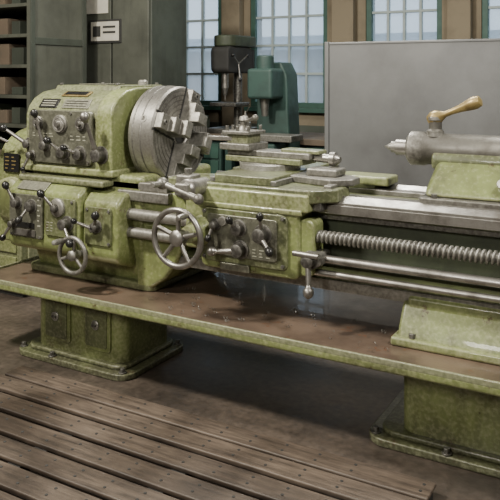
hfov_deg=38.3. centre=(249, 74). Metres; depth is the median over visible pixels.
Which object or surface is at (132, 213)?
rod
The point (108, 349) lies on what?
door frame
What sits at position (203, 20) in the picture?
muntins
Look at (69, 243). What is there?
handle
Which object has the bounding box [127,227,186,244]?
rod
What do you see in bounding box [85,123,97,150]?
lever
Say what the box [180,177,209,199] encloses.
boss
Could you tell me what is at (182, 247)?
handwheel
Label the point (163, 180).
ball
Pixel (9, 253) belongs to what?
base cabinet
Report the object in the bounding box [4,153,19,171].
cover plate
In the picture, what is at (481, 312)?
bed right leg
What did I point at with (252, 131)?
toolpost top
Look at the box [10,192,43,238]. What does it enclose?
plate
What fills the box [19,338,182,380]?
pedestal foot
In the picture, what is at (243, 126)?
hub
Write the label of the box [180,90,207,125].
chuck jaw
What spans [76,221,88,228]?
lever
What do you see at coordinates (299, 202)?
saddle
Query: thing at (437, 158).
saddle
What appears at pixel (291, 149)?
slide
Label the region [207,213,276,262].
plate
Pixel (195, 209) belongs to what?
boss
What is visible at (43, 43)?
cabinet
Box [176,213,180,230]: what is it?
handwheel
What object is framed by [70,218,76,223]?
handle
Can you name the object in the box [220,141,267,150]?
slab
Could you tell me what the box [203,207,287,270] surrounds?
frame
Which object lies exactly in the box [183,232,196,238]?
handwheel
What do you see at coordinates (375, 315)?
tray surface
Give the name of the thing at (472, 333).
bed right foot
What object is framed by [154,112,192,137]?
chuck jaw
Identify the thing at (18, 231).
plate
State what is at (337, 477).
wooden duckboard
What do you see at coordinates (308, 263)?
hub
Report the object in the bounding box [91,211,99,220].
handle
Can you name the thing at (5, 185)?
handle
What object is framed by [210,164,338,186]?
slide
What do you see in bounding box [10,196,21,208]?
hub
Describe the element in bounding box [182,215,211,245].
boss
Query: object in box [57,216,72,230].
hub
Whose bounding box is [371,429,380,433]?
washer
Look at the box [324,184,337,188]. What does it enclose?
saddle wiper
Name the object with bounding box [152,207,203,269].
handwheel
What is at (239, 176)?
slide
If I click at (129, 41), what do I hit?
locker
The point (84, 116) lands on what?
handle
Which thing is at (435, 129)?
post
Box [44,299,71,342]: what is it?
door frame
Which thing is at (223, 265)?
plate
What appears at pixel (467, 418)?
pedestal
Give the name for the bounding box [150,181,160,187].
grip
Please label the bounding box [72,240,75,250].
handwheel
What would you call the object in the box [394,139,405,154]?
tailstock quill
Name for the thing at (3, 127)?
handle
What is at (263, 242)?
apron lever a arm
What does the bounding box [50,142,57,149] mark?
spindle lever b arm
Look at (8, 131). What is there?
lever
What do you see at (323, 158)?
screw
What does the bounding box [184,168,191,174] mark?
screw
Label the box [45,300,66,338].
door
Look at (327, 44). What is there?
sheet metal partition
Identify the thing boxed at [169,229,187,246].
hub
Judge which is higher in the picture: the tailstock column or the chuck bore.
the chuck bore
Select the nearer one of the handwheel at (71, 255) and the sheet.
the handwheel at (71, 255)
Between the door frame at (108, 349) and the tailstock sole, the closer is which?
the tailstock sole
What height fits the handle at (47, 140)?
0.046 m
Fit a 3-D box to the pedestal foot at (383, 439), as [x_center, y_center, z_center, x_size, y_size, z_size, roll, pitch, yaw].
[1.084,1.583,3.138,1.020,0.035,0.600,0,0,30]
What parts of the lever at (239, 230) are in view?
apron lever knob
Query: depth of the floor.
3.63 m
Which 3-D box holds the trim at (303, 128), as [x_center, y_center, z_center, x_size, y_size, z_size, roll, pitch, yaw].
[1.534,1.090,7.757,14.100,1.020,0.030,0,0,30]
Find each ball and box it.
[157,177,168,189]
[193,194,203,204]
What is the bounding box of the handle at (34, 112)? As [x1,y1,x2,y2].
[30,109,37,117]
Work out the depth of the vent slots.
4.31 m
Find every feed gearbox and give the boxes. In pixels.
[9,179,96,256]
[84,189,134,266]
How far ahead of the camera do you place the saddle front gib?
3.29 m
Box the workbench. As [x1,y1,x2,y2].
[200,132,324,173]
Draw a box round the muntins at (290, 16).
[256,0,322,102]
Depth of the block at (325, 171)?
3.48 m
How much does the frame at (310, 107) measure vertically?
2.180 m
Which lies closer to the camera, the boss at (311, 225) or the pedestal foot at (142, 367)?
the boss at (311, 225)
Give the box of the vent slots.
[5,156,15,168]
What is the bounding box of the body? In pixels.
[227,134,259,143]
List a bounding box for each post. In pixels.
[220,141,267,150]
[427,117,443,136]
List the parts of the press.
motor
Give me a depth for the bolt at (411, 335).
3.04 m
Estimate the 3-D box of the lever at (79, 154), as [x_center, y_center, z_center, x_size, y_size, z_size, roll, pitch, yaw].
[-0.947,0.435,3.960,0.088,0.088,0.045,0,0,30]
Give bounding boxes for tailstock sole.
[419,194,499,209]
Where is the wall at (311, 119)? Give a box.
[204,0,481,125]
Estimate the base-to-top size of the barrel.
0.160 m
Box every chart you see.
[17,180,50,190]
[39,98,60,107]
[61,99,92,108]
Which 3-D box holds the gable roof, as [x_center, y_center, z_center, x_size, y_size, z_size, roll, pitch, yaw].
[3.088,-0.875,19.348,18.000,0.450,3.400,0,0,30]
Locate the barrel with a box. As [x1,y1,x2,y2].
[405,131,499,165]
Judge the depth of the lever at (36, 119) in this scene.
4.07 m
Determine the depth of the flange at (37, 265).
4.01 m
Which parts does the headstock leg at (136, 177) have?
leg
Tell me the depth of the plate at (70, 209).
3.90 m
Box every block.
[175,183,189,195]
[307,166,345,176]
[345,171,397,186]
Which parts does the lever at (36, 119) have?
arm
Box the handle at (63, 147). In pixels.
[60,145,67,150]
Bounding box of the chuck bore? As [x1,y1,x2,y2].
[175,137,182,142]
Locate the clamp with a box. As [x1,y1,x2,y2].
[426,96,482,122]
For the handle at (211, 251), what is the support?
attached to the hub at (240, 250)
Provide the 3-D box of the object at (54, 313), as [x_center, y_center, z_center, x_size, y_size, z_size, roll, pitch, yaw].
[-1.092,1.350,4.029,0.052,0.052,0.014,0,0,30]
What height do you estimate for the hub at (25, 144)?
0.073 m
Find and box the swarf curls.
[148,286,388,351]
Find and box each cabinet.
[0,0,86,152]
[0,240,37,297]
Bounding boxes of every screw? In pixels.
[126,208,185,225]
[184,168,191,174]
[313,154,337,163]
[316,230,499,265]
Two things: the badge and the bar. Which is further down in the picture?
the bar
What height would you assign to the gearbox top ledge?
0.035 m
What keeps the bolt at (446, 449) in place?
attached to the washer at (442, 451)
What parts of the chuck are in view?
chuck groove, chuck jaw slot, chuck jaw slot, chuck jaw slot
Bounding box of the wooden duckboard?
[0,366,435,499]
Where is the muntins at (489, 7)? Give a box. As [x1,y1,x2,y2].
[488,6,499,8]
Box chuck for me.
[128,86,206,179]
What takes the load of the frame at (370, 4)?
attached to the wall at (311, 119)
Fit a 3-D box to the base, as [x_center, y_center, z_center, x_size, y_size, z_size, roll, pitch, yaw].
[0.106,0.440,3.784,0.470,0.030,0.201,0,0,30]
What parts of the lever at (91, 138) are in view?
arm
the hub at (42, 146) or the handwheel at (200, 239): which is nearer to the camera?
the handwheel at (200, 239)
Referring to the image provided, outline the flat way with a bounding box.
[349,188,425,197]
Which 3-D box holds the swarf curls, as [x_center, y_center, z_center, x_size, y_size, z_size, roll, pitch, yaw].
[0.084,1.143,3.440,1.301,0.020,0.367,0,0,30]
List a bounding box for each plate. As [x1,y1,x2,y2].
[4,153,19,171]
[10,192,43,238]
[14,228,35,236]
[45,197,75,237]
[79,83,124,84]
[84,206,111,246]
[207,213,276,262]
[220,261,249,272]
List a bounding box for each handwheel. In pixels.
[57,236,87,275]
[67,249,80,260]
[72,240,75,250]
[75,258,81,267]
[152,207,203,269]
[156,225,171,234]
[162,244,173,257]
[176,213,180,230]
[179,244,189,262]
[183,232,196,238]
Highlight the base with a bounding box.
[226,154,315,165]
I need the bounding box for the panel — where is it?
[29,109,93,165]
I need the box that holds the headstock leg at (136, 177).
[32,163,210,278]
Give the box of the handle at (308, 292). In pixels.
[303,286,313,298]
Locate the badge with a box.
[61,91,92,96]
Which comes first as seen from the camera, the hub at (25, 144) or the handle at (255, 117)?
the handle at (255, 117)
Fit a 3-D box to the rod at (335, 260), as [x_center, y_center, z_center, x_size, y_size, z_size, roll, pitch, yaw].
[0.357,0.835,3.258,2.360,0.038,0.038,0,0,30]
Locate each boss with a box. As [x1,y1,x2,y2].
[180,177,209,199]
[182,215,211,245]
[186,200,202,247]
[301,216,322,275]
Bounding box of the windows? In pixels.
[207,60,299,101]
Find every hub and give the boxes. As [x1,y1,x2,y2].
[7,219,16,227]
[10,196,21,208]
[22,137,28,149]
[25,150,35,158]
[38,141,50,151]
[50,204,57,211]
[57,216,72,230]
[89,220,101,232]
[90,146,108,163]
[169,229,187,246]
[239,116,247,130]
[300,250,318,269]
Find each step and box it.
[30,336,172,369]
[383,397,499,463]
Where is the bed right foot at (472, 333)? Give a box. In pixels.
[398,300,499,354]
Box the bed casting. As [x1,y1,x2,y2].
[178,192,499,308]
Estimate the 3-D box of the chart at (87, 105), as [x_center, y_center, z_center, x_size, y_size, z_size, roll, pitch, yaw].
[-0.978,0.163,4.066,0.200,0.052,0.043,0,0,30]
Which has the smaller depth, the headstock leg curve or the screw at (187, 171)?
the screw at (187, 171)
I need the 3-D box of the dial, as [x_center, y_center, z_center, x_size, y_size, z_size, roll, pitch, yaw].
[0.425,0.418,3.568,0.053,0.072,0.074,0,0,30]
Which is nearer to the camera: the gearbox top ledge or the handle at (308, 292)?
the handle at (308, 292)
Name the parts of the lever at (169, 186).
arm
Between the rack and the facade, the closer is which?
the rack
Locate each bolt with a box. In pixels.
[373,425,378,431]
[409,333,415,338]
[444,446,449,453]
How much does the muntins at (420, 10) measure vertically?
2.010 m
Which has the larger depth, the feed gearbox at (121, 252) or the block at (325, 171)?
the feed gearbox at (121, 252)
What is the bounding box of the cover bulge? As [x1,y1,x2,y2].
[0,177,17,219]
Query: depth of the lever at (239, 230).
3.38 m
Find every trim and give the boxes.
[210,122,324,132]
[222,0,472,125]
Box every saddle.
[169,166,379,203]
[191,186,312,213]
[431,153,499,168]
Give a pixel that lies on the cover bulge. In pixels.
(4, 196)
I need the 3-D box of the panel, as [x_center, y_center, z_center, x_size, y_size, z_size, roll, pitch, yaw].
[-1.077,0.350,4.054,0.480,0.300,0.065,0,0,30]
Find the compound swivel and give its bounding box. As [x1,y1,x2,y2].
[240,161,300,170]
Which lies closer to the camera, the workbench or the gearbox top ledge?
the gearbox top ledge
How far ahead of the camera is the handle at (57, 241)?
3.74 m
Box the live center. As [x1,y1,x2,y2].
[384,141,394,151]
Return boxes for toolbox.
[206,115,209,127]
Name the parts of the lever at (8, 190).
arm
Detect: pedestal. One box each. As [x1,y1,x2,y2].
[41,298,166,362]
[404,376,499,454]
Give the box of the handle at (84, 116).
[80,112,89,123]
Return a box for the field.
[64,91,89,94]
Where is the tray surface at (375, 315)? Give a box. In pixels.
[0,258,499,381]
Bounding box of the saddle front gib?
[178,196,326,211]
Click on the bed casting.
(191, 251)
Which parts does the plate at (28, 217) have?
quick-change slot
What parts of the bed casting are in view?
bed bottom flange edge, front bed way edge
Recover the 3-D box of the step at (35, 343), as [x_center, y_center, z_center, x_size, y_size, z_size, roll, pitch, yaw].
[-0.860,1.553,4.180,0.730,0.025,0.500,0,0,30]
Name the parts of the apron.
apron top lip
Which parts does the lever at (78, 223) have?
arm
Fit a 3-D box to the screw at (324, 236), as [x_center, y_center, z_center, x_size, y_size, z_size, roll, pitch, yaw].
[0.803,0.738,3.012,1.300,0.060,0.060,0,0,30]
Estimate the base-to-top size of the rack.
0.030 m
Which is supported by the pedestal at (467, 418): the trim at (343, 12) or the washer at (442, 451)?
the washer at (442, 451)
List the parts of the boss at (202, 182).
cross screw dial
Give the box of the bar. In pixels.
[292,250,319,259]
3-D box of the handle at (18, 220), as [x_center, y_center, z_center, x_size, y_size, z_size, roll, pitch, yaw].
[-1.276,0.799,3.970,0.040,0.046,0.041,0,0,30]
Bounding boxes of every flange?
[31,259,203,291]
[391,330,499,365]
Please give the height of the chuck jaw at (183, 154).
0.208 m
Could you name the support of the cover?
attached to the headstock leg at (136, 177)
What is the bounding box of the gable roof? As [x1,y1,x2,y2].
[189,30,499,51]
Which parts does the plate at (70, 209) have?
gearbox dial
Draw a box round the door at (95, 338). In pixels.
[85,308,106,348]
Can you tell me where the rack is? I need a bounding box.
[312,213,499,237]
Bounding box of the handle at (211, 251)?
[206,247,216,255]
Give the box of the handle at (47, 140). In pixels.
[43,136,51,144]
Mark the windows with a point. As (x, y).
(212, 80)
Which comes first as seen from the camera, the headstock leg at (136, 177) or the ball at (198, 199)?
the ball at (198, 199)
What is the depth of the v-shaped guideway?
3.66 m
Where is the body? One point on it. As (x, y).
(245, 139)
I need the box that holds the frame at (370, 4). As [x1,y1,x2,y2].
[366,0,441,41]
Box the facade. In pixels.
[189,50,322,102]
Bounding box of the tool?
[208,135,231,140]
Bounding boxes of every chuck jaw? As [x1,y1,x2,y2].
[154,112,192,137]
[167,143,200,176]
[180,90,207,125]
[187,132,211,154]
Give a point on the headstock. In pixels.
(97, 96)
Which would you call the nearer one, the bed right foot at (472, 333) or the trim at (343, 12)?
the bed right foot at (472, 333)
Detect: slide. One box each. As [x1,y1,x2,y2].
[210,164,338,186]
[215,162,328,185]
[228,148,313,160]
[281,147,326,154]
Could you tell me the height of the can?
0.283 m
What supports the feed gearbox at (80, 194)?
attached to the headstock leg at (136, 177)
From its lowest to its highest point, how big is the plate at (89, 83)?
0.008 m
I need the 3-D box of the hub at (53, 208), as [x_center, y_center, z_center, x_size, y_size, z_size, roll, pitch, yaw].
[-1.056,0.720,3.891,0.057,0.057,0.045,0,0,30]
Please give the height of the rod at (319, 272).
0.030 m
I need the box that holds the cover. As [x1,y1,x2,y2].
[0,127,31,239]
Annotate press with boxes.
[207,35,256,132]
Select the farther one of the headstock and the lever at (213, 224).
the headstock
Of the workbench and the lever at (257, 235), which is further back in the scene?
the workbench
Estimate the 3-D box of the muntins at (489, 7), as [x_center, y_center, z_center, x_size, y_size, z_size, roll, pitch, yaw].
[2.813,-0.685,7.112,0.880,2.010,0.054,0,0,30]
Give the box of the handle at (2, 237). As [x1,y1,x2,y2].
[0,234,5,240]
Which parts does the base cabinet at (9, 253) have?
drawer, drawer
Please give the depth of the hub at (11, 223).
4.06 m
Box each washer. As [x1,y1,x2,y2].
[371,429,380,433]
[441,450,451,456]
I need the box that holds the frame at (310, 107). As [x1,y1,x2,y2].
[244,0,326,112]
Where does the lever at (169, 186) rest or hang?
attached to the boss at (202, 182)
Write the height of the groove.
0.556 m
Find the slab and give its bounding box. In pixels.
[118,189,172,204]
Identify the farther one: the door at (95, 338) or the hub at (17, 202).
the hub at (17, 202)
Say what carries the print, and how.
attached to the locker
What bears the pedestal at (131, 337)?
on the floor
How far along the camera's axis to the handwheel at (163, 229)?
3.39 m
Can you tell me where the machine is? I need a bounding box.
[221,55,302,162]
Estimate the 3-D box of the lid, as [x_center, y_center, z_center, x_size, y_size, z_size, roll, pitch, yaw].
[-0.862,0.078,4.447,0.500,0.035,0.435,0,0,30]
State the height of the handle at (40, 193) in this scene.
0.048 m
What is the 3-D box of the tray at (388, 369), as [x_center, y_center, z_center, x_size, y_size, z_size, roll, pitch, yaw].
[0.168,1.180,3.691,3.500,0.040,1.000,0,0,30]
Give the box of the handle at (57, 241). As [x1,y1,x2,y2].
[52,238,64,244]
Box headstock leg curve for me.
[138,191,196,287]
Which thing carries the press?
on the workbench
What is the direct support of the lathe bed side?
attached to the bed casting
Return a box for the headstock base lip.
[21,163,136,177]
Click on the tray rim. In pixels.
(378, 360)
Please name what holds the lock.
attached to the saddle at (317, 194)
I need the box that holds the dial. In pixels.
[328,152,341,166]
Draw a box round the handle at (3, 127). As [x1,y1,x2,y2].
[0,124,7,131]
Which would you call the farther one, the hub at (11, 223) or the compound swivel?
the hub at (11, 223)
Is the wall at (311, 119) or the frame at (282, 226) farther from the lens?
the wall at (311, 119)
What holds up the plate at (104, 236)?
attached to the feed gearbox at (121, 252)
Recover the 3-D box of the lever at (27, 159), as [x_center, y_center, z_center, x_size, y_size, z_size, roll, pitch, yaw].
[-1.286,0.499,4.142,0.052,0.086,0.021,0,0,-3]
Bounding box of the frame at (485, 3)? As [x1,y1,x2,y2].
[482,0,489,38]
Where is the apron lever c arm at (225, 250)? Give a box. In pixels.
[216,248,230,253]
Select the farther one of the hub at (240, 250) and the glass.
the glass
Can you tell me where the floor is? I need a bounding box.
[0,293,499,499]
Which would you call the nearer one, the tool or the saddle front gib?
the saddle front gib
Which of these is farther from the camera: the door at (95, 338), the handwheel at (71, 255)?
the door at (95, 338)
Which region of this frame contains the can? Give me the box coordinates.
[244,107,250,128]
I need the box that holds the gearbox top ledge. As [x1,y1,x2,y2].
[19,172,113,187]
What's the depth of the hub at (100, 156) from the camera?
3.87 m
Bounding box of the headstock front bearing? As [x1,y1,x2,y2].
[96,87,151,170]
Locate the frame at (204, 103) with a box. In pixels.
[200,0,221,109]
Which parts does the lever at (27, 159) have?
arm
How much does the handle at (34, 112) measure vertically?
0.051 m
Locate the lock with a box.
[176,173,200,182]
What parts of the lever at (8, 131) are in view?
arm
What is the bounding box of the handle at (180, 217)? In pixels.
[176,213,188,220]
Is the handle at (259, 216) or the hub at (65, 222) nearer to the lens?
the handle at (259, 216)
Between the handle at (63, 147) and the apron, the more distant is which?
the handle at (63, 147)
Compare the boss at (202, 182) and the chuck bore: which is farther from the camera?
the chuck bore
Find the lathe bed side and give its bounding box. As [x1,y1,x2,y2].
[321,218,499,288]
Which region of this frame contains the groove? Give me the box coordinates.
[139,85,170,172]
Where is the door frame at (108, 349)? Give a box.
[83,307,111,352]
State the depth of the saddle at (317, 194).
3.36 m
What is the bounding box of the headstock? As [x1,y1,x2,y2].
[27,89,112,168]
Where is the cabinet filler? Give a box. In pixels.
[138,80,147,84]
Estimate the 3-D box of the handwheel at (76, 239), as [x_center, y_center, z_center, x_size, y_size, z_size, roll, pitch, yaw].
[-0.930,0.945,3.770,0.208,0.208,0.024,0,0,30]
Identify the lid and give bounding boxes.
[56,84,161,89]
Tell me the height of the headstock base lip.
0.040 m
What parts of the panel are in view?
dial, dial centre, dial, dial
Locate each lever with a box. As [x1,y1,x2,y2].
[6,129,24,142]
[7,189,14,199]
[23,158,29,166]
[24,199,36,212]
[34,117,42,141]
[43,197,52,205]
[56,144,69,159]
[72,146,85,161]
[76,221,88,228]
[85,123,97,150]
[165,182,195,199]
[205,218,220,241]
[225,216,245,236]
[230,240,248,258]
[251,224,273,256]
[305,268,310,285]
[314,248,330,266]
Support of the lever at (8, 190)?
attached to the plate at (28, 217)
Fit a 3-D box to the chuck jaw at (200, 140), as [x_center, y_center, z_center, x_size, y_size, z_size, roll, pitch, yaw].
[-0.260,0.401,4.198,0.129,0.144,0.197,0,0,30]
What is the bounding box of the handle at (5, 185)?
[2,181,9,189]
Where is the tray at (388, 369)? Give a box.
[0,285,499,396]
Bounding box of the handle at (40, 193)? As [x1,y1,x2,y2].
[37,189,44,197]
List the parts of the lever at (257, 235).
apron lever knob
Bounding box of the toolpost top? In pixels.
[222,129,265,134]
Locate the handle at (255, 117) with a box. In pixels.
[252,114,258,120]
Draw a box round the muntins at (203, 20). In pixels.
[186,0,217,99]
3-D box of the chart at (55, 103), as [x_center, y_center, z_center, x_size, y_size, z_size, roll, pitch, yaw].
[-1.160,0.163,4.171,0.140,0.052,0.043,0,0,30]
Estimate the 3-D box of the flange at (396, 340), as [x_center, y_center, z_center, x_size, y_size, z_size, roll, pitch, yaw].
[1.173,1.135,3.151,0.920,0.039,0.710,0,0,30]
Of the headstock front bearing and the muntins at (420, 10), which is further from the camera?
the muntins at (420, 10)
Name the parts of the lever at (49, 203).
arm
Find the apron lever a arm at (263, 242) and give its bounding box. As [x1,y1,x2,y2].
[261,240,267,247]
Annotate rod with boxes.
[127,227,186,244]
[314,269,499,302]
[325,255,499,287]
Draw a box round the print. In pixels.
[93,25,114,36]
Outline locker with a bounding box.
[87,0,185,86]
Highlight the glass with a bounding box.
[218,216,225,225]
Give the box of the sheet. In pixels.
[329,41,499,186]
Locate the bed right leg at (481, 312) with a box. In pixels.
[408,296,499,321]
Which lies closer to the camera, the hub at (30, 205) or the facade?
the hub at (30, 205)
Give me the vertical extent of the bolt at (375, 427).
0.020 m
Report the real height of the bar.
0.026 m
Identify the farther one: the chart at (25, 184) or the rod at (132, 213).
the chart at (25, 184)
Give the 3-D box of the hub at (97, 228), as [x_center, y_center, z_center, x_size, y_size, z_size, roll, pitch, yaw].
[-0.817,0.800,3.785,0.068,0.068,0.045,0,0,30]
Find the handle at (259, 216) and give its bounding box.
[256,212,263,221]
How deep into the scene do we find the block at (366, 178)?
3.66 m
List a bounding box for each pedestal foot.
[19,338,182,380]
[369,389,499,478]
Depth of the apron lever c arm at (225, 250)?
3.39 m
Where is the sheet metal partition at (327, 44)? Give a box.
[325,38,499,153]
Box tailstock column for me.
[426,162,499,201]
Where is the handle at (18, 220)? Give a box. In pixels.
[15,216,22,223]
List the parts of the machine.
motor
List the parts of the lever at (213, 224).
apron lever knob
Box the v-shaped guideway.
[216,170,426,190]
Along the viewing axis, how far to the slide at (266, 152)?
3.71 m
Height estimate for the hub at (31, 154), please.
0.052 m
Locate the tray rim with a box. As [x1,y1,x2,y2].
[0,255,499,388]
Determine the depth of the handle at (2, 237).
4.06 m
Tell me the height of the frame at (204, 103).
2.180 m
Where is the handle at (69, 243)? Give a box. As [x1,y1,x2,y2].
[65,239,72,247]
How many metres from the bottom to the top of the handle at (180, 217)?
0.032 m
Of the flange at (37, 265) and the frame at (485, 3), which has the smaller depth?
the flange at (37, 265)
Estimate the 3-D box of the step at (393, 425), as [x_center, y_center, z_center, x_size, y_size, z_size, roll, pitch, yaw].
[1.084,1.553,3.138,0.920,0.025,0.520,0,0,30]
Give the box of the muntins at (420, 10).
[372,0,436,40]
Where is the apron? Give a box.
[199,201,311,279]
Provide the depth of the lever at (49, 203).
3.88 m
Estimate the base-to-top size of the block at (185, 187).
0.060 m
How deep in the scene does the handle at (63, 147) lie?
3.92 m
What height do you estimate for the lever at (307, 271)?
0.135 m

